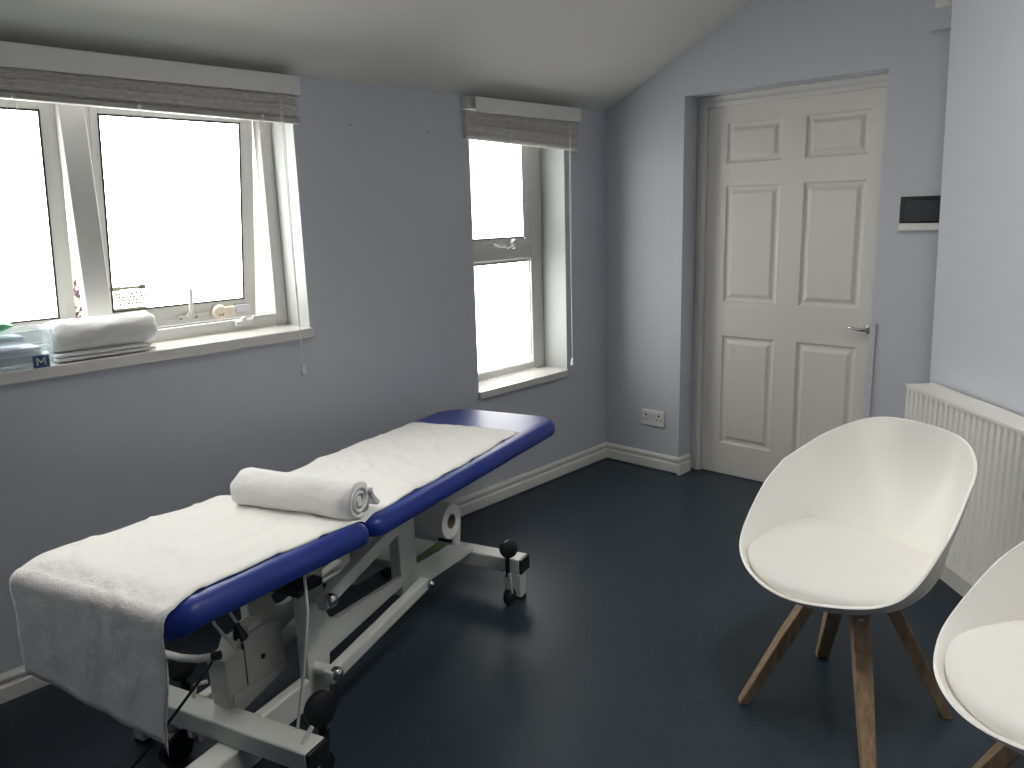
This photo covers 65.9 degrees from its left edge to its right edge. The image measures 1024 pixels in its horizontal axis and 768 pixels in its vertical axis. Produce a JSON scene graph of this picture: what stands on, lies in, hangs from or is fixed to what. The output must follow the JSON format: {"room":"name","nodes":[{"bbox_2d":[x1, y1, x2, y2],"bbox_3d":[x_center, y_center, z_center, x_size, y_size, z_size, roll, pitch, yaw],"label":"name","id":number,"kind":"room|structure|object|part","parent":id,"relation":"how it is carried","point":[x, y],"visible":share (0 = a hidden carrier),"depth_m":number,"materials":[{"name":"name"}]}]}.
{"room":"examination room","nodes":[
{"label":"examination room","id":0,"kind":"room"},
{"bbox_2d":[0,76,605,673],"bbox_3d":[-1.340,-0.082,2.798,0.235,2.010,5.602,10,17,42],"label":"wall","id":1,"kind":"structure","parent":0,"point":[385,201],"depth_m":3.24,"materials":[{"name":"paint"}]},
{"bbox_2d":[0,99,314,385],"bbox_3d":[-1.502,-0.519,2.600,0.377,0.932,1.666,10,17,42],"label":"window","id":2,"kind":"structure","parent":1,"relation":"in","point":[160,208],"depth_m":2.87,"materials":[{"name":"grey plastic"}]},
{"bbox_3d":[-1.803,-0.495,2.401,0.112,0.682,0.720,10,17,42],"label":"pane","id":3,"kind":"part","parent":2,"relation":"part of","materials":[{"name":"white"}]},
{"bbox_3d":[-1.817,-0.489,2.416,0.166,0.820,0.832,10,17,42],"label":"sash","id":4,"kind":"part","parent":2,"relation":"part of","materials":[{"name":"grey plastic"}]},
{"bbox_2d":[32,354,49,368],"bbox_3d":[-1.630,-0.086,2.353,0.146,0.118,0.460,10,17,42],"label":"storage box","id":5,"kind":"object","parent":2,"relation":"on","point":[40,361],"visible":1,"depth_m":2.44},
{"bbox_2d":[0,343,41,367],"bbox_3d":[-1.634,-0.065,2.355,0.107,0.048,0.390,10,17,42],"label":"paper stack","id":6,"kind":"object","parent":5,"relation":"in","point":[14,355],"visible":0.98,"depth_m":2.42,"materials":[{"name":"white paper"}]},
{"bbox_3d":[-1.681,-0.088,2.297,0.090,0.020,0.230,10,17,42],"label":"cloth","id":7,"kind":"object","parent":6,"relation":"on","visible":0},
{"bbox_2d":[0,334,23,343],"bbox_3d":[-1.643,-0.116,2.331,0.093,0.016,0.340,10,17,42],"label":"cloth","id":8,"kind":"object","parent":7,"relation":"on","point":[8,338],"visible":1,"depth_m":2.40,"materials":[{"name":"blue"}]},
{"bbox_2d":[0,320,12,331],"bbox_3d":[-1.657,-0.154,2.316,0.104,0.045,0.315,10,17,42],"label":"packet","id":9,"kind":"object","parent":8,"relation":"on","point":[4,325],"visible":1,"depth_m":2.39,"materials":[{"name":"green plastic"}]},
{"bbox_2d":[42,341,155,362],"bbox_3d":[-1.384,-0.114,2.654,0.151,0.023,0.312,10,17,42],"label":"folded towel","id":10,"kind":"object","parent":2,"relation":"on","point":[58,357],"visible":0.75,"depth_m":2.59,"materials":[{"name":"white fabric"}]},
{"bbox_2d":[42,310,157,352],"bbox_3d":[-1.374,-0.178,2.644,0.134,0.106,0.330,10,17,43],"label":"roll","id":11,"kind":"object","parent":10,"relation":"on","point":[65,335],"visible":1,"depth_m":2.59,"materials":[{"name":"white fabric"}]},
{"bbox_2d":[0,40,305,374],"bbox_3d":[-1.405,-0.444,2.427,0.073,1.120,1.812,10,17,42],"label":"blind","id":12,"kind":"object","parent":2,"relation":"attached to","point":[28,72],"visible":1,"depth_m":2.55,"materials":[{"name":"white fabric"}]},
{"bbox_3d":[-1.399,-0.854,2.368,0.028,0.045,1.743,10,17,42],"label":"rail","id":13,"kind":"part","parent":12,"relation":"part of","materials":[{"name":"grey fabric"}]},
{"bbox_3d":[-0.839,-0.571,2.998,0.025,1.031,0.014,10,17,42],"label":"pull cord","id":14,"kind":"part","parent":12,"relation":"part of","materials":[{"name":"white plastic"}]},
{"bbox_3d":[-1.427,-0.073,2.639,0.208,0.040,1.658,10,17,42],"label":"sill","id":15,"kind":"part","parent":2,"relation":"part of","materials":[{"name":"white paint"}]},
{"bbox_3d":[-1.274,-0.629,2.987,0.166,0.820,0.630,10,17,42],"label":"sash","id":16,"kind":"part","parent":2,"relation":"part of","materials":[{"name":"grey plastic"}]},
{"bbox_3d":[-1.260,-0.635,2.972,0.112,0.682,0.518,10,17,42],"label":"pane","id":17,"kind":"part","parent":2,"relation":"part of","materials":[{"name":"white"}]},
{"bbox_3d":[-1.110,-0.313,3.255,0.014,0.031,0.063,10,17,42],"label":"latch plate","id":18,"kind":"part","parent":2,"relation":"part of","materials":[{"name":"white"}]},
{"bbox_2d":[0,442,606,709],"bbox_3d":[-1.202,0.858,2.933,0.019,0.089,5.252,10,17,42],"label":"baseboard","id":19,"kind":"structure","parent":1,"relation":"attached to","point":[14,683],"depth_m":4.11,"materials":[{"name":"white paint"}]},
{"bbox_2d":[469,139,568,399],"bbox_3d":[-0.022,-0.668,4.115,0.248,1.371,0.713,10,17,42],"label":"window","id":20,"kind":"structure","parent":1,"relation":"in","point":[518,191],"depth_m":4.26,"materials":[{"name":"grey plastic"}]},
{"bbox_3d":[-0.085,-1.008,4.082,0.020,0.520,0.404,10,17,42],"label":"pane","id":21,"kind":"part","parent":20,"relation":"part of","materials":[{"name":"white"}]},
{"bbox_3d":[-0.087,-1.014,4.089,0.040,0.602,0.505,10,17,42],"label":"sash","id":22,"kind":"part","parent":20,"relation":"part of","materials":[{"name":"grey plastic"}]},
{"bbox_3d":[-0.077,-0.366,4.243,0.022,0.594,0.519,10,17,42],"label":"pane","id":23,"kind":"part","parent":20,"relation":"part of","materials":[{"name":"white"}]},
{"bbox_3d":[-0.091,-0.699,4.174,0.060,1.333,0.699,10,17,42],"label":"frame","id":24,"kind":"part","parent":20,"relation":"part of","materials":[{"name":"grey plastic"}]},
{"bbox_2d":[460,96,580,365],"bbox_3d":[0.089,-0.713,4.013,0.081,1.355,0.828,10,17,42],"label":"blind","id":25,"kind":"object","parent":20,"relation":"attached to","point":[497,120],"visible":1,"depth_m":3.85,"materials":[{"name":"white fabric"}]},
{"bbox_3d":[0.310,-0.751,4.222,0.025,1.266,0.014,10,17,42],"label":"pull cord","id":26,"kind":"part","parent":25,"relation":"part of","materials":[{"name":"white fabric"}]},
{"bbox_3d":[0.014,-0.014,4.237,0.198,0.038,0.707,10,17,42],"label":"sill","id":27,"kind":"part","parent":20,"relation":"part of","materials":[{"name":"white paint"}]},
{"bbox_2d":[0,0,754,111],"bbox_3d":[0.192,-1.243,1.196,4.335,1.073,5.802,10,17,42],"label":"ceiling","id":28,"kind":"structure","parent":0,"point":[583,54],"depth_m":3.05,"materials":[{"name":"white paint"}]},
{"bbox_2d":[0,460,1023,767],"bbox_3d":[0.263,1.184,1.724,4.335,0.100,5.802,10,17,42],"label":"floor","id":29,"kind":"structure","parent":0,"point":[638,631],"depth_m":2.60,"materials":[{"name":"laminate"}]},
{"bbox_2d":[113,409,554,767],"bbox_3d":[-0.539,0.597,2.651,0.694,0.700,2.167,4,14,26],"label":"couch","id":30,"kind":"object","parent":29,"relation":"on","point":[249,658],"visible":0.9,"depth_m":2.26,"materials":[{"name":"blue leather"}]},
{"bbox_3d":[-1.077,0.986,2.309,0.040,0.096,0.045,4,14,26],"label":"leg","id":31,"kind":"part","parent":30,"relation":"part of","materials":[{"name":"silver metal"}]},
{"bbox_3d":[-0.981,0.873,2.361,0.017,0.071,0.022,4,14,26],"label":"pedal stem","id":32,"kind":"part","parent":30,"relation":"part of","materials":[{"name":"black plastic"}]},
{"bbox_3d":[-0.820,0.899,2.367,0.036,0.090,0.275,4,14,26],"label":"rail","id":33,"kind":"part","parent":30,"relation":"part of","materials":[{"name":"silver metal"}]},
{"bbox_2d":[9,422,517,755],"bbox_3d":[-0.571,0.437,2.514,0.531,0.347,1.730,4,14,26],"label":"towel","id":34,"kind":"object","parent":30,"relation":"on","point":[91,612],"visible":0.91,"depth_m":1.85,"materials":[{"name":"white fabric"}]},
{"bbox_2d":[230,467,379,519],"bbox_3d":[-0.607,0.309,2.292,0.421,0.110,0.160,3,13,21],"label":"roll","id":35,"kind":"object","parent":34,"relation":"on","point":[337,498],"visible":1,"depth_m":2.23,"materials":[{"name":"white fabric"}]},
{"bbox_2d":[163,522,368,641],"bbox_3d":[-0.791,0.435,2.043,0.580,0.111,0.665,4,14,26],"label":"cushion","id":36,"kind":"object","parent":30,"relation":"on","point":[207,604],"depth_m":1.83,"materials":[{"name":"blue plastic"}]},
{"bbox_3d":[-0.691,0.697,2.595,0.034,0.357,0.490,4,14,26],"label":"upright plate","id":37,"kind":"part","parent":30,"relation":"part of","materials":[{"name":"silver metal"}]},
{"bbox_3d":[-0.629,0.914,2.272,0.036,0.090,0.275,4,14,26],"label":"rail","id":38,"kind":"part","parent":30,"relation":"part of","materials":[{"name":"silver metal"}]},
{"bbox_3d":[-0.678,0.579,2.327,0.220,0.024,0.103,4,14,26],"label":"plate","id":39,"kind":"part","parent":30,"relation":"part of","materials":[{"name":"black plastic"}]},
{"bbox_3d":[-0.542,0.699,2.041,0.063,0.442,0.040,-8,14,-26],"label":"brake rod","id":40,"kind":"part","parent":30,"relation":"part of","materials":[{"name":"white paint"}]},
{"bbox_3d":[-0.510,0.906,2.127,0.017,0.077,0.022,4,14,26],"label":"pedal stem","id":41,"kind":"part","parent":30,"relation":"part of","materials":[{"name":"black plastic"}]},
{"bbox_3d":[-0.499,0.712,2.500,0.034,0.357,0.490,4,14,26],"label":"upright plate","id":42,"kind":"part","parent":30,"relation":"part of","materials":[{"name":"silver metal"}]},
{"bbox_3d":[-0.580,0.533,2.806,0.045,0.360,0.140,4,14,26],"label":"post","id":43,"kind":"part","parent":30,"relation":"part of","materials":[{"name":"silver metal"}]},
{"bbox_3d":[-0.457,0.642,3.034,0.012,0.112,0.488,4,14,26],"label":"plate","id":44,"kind":"part","parent":30,"relation":"part of","materials":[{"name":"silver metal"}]},
{"bbox_3d":[-0.388,0.548,2.711,0.045,0.360,0.140,4,14,26],"label":"post","id":45,"kind":"part","parent":30,"relation":"part of","materials":[{"name":"silver metal"}]},
{"bbox_2d":[290,409,554,536],"bbox_3d":[-0.335,0.271,2.938,0.580,0.087,1.350,4,14,26],"label":"cushion","id":46,"kind":"object","parent":30,"relation":"on","point":[532,430],"depth_m":2.84,"materials":[{"name":"blue leather"}]},
{"bbox_2d":[414,501,460,545],"bbox_3d":[-0.434,0.490,2.897,0.501,0.179,0.130,4,14,26],"label":"paper roll","id":47,"kind":"object","parent":30,"relation":"hanging from","point":[443,519],"visible":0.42,"depth_m":2.77,"materials":[{"name":"white paper"}]},
{"bbox_3d":[-0.265,0.657,2.940,0.012,0.112,0.488,4,14,26],"label":"plate","id":48,"kind":"part","parent":30,"relation":"part of","materials":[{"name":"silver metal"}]},
{"bbox_3d":[-0.017,0.683,3.014,0.017,0.109,0.022,4,14,26],"label":"pedal stem","id":49,"kind":"part","parent":30,"relation":"part of","materials":[{"name":"black plastic"}]},
{"bbox_3d":[0.028,0.781,3.099,0.040,0.096,0.045,4,14,26],"label":"leg","id":50,"kind":"part","parent":30,"relation":"part of","materials":[{"name":"silver metal"}]},
{"bbox_2d":[738,417,976,767],"bbox_3d":[0.988,0.554,2.333,0.623,0.831,0.577,-10,15,-34],"label":"tub chair","id":51,"kind":"object","parent":29,"relation":"on","point":[862,520],"visible":1,"depth_m":2.35,"materials":[{"name":"white plastic"}]},
{"bbox_3d":[0.801,0.773,2.354,0.230,0.405,0.048,0,12,9],"label":"leg","id":52,"kind":"part","parent":51,"relation":"part of","materials":[{"name":"brown wood"}]},
{"bbox_3d":[1.014,0.734,2.503,0.048,0.405,0.230,0,12,9],"label":"leg","id":53,"kind":"part","parent":51,"relation":"part of","materials":[{"name":"brown wood"}]},
{"bbox_2d":[747,517,934,608],"bbox_3d":[0.935,0.520,2.288,0.439,0.082,0.497,-10,15,-34],"label":"seat cushion","id":54,"kind":"object","parent":51,"relation":"on","point":[820,562],"depth_m":2.23,"materials":[{"name":"white fabric"}]},
{"bbox_3d":[0.954,0.814,2.145,0.048,0.405,0.230,0,12,9],"label":"leg","id":55,"kind":"part","parent":51,"relation":"part of","materials":[{"name":"brown wood"}]},
{"bbox_3d":[1.167,0.775,2.293,0.230,0.405,0.048,0,12,9],"label":"leg","id":56,"kind":"part","parent":51,"relation":"part of","materials":[{"name":"brown wood"}]},
{"bbox_2d":[933,541,1023,767],"bbox_3d":[1.239,0.688,1.683,0.623,0.831,0.577,-4,12,-9],"label":"tub chair","id":57,"kind":"object","parent":29,"relation":"on","point":[978,658],"visible":1,"depth_m":1.77,"materials":[{"name":"white plastic"}]},
{"bbox_2d":[944,620,1023,745],"bbox_3d":[1.175,0.649,1.664,0.439,0.082,0.497,-4,12,-9],"label":"seat cushion","id":58,"kind":"object","parent":57,"relation":"on","point":[984,659],"depth_m":1.72,"materials":[{"name":"white fabric"}]},
{"bbox_3d":[1.061,0.888,1.791,0.230,0.405,0.048,7,15,35],"label":"leg","id":59,"kind":"part","parent":57,"relation":"part of","materials":[{"name":"brown wood"}]},
{"bbox_2d":[677,453,690,475],"bbox_3d":[0.978,0.457,4.499,0.019,0.099,0.118,10,17,42],"label":"baseboard","id":60,"kind":"structure","parent":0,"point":[685,465],"depth_m":4.49,"materials":[{"name":"white paint"}]},
{"bbox_2d":[605,0,950,467],"bbox_3d":[2.156,-0.721,3.277,4.100,2.852,0.350,10,17,42],"label":"wall","id":61,"kind":"structure","parent":0,"point":[651,134],"depth_m":3.86,"materials":[{"name":"paint"}]},
{"bbox_2d":[606,442,680,474],"bbox_3d":[0.758,0.430,4.631,0.523,0.089,0.019,10,17,42],"label":"baseboard","id":62,"kind":"structure","parent":61,"relation":"attached to","point":[664,462],"depth_m":4.61,"materials":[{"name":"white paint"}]},
{"bbox_2d":[641,408,664,427],"bbox_3d":[0.807,0.196,4.530,0.154,0.092,0.014,10,17,42],"label":"wall socket","id":63,"kind":"object","parent":61,"relation":"attached to","point":[648,417],"visible":1,"depth_m":4.52,"materials":[{"name":"white plastic"}]},
{"bbox_2d":[692,73,887,481],"bbox_3d":[1.392,-0.449,4.050,1.000,2.037,0.135,10,17,42],"label":"door","id":64,"kind":"structure","parent":61,"relation":"in","point":[789,178],"depth_m":4.02,"materials":[{"name":"white paint"}]},
{"bbox_3d":[1.665,-0.262,3.780,0.111,0.048,0.055,10,17,42],"label":"handle","id":65,"kind":"part","parent":64,"relation":"part of","materials":[{"name":"silver metal"}]},
{"bbox_2d":[864,323,876,418],"bbox_3d":[1.667,0.180,3.712,0.026,0.935,0.009,10,17,42],"label":"trim","id":66,"kind":"structure","parent":61,"relation":"attached to","point":[872,337],"depth_m":3.65,"materials":[{"name":"paint"}]},
{"bbox_2d":[899,195,940,230],"bbox_3d":[1.777,-0.729,3.372,0.226,0.144,0.026,10,17,42],"label":"panel","id":67,"kind":"object","parent":61,"relation":"attached to","point":[916,212],"visible":0.58,"depth_m":3.38,"materials":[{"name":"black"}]},
{"bbox_2d":[928,0,951,32],"bbox_3d":[1.902,-1.750,2.985,0.538,0.702,0.050,10,17,42],"label":"trim","id":68,"kind":"structure","parent":61,"relation":"attached to","point":[940,18],"depth_m":3.19,"materials":[{"name":"paint"}]},
{"bbox_2d":[935,0,951,8],"bbox_3d":[1.855,-1.618,3.017,0.417,0.268,0.016,10,17,42],"label":"trim","id":69,"kind":"structure","parent":61,"relation":"attached to","point":[938,3],"depth_m":3.16,"materials":[{"name":"white paint"}]},
{"bbox_2d":[930,0,1023,416],"bbox_3d":[1.790,-0.361,1.557,0.100,2.902,3.285,-2,12,-2],"label":"wall","id":70,"kind":"structure","parent":0,"point":[977,352],"depth_m":2.83,"materials":[{"name":"paint"}]},
{"bbox_2d":[940,566,972,596],"bbox_3d":[1.768,0.994,1.927,0.019,0.099,2.871,-2,12,-2],"label":"baseboard","id":71,"kind":"structure","parent":70,"relation":"attached to","point":[949,577],"depth_m":3.06,"materials":[{"name":"white paint"}]},
{"bbox_2d":[904,383,1023,585],"bbox_3d":[1.678,0.541,2.446,0.133,0.768,1.604,-2,12,-2],"label":"radiator","id":72,"kind":"object","parent":70,"relation":"attached to","point":[992,523],"visible":0.61,"depth_m":2.69,"materials":[{"name":"white metal"}]},
{"bbox_2d":[906,383,1023,433],"bbox_3d":[1.656,0.172,2.365,0.111,0.012,1.604,-2,12,-2],"label":"grille","id":73,"kind":"object","parent":72,"relation":"attached to","point":[1009,422],"depth_m":2.79,"materials":[{"name":"white metal"}]},
{"label":"outside","id":74,"kind":"structure","parent":0,"visible":0},
{"bbox_3d":[-1.993,0.730,4.177,2.365,0.115,7.000,10,17,42],"label":"trim","id":75,"kind":"structure","parent":74,"visible":0},
{"bbox_2d":[73,280,81,317],"bbox_3d":[-1.860,0.161,3.524,0.313,1.258,0.389,10,17,42],"label":"shrub","id":76,"kind":"object","parent":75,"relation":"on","point":[76,293],"visible":0.05,"depth_m":3.41,"materials":[{"name":"purple plant"}]},
{"bbox_2d":[70,238,278,342],"bbox_3d":[-2.807,-0.076,4.754,0.200,1.450,7.000,10,17,42],"label":"wall","id":77,"kind":"structure","parent":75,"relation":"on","point":[261,284],"depth_m":5.59,"materials":[{"name":"beige"}]}
]}

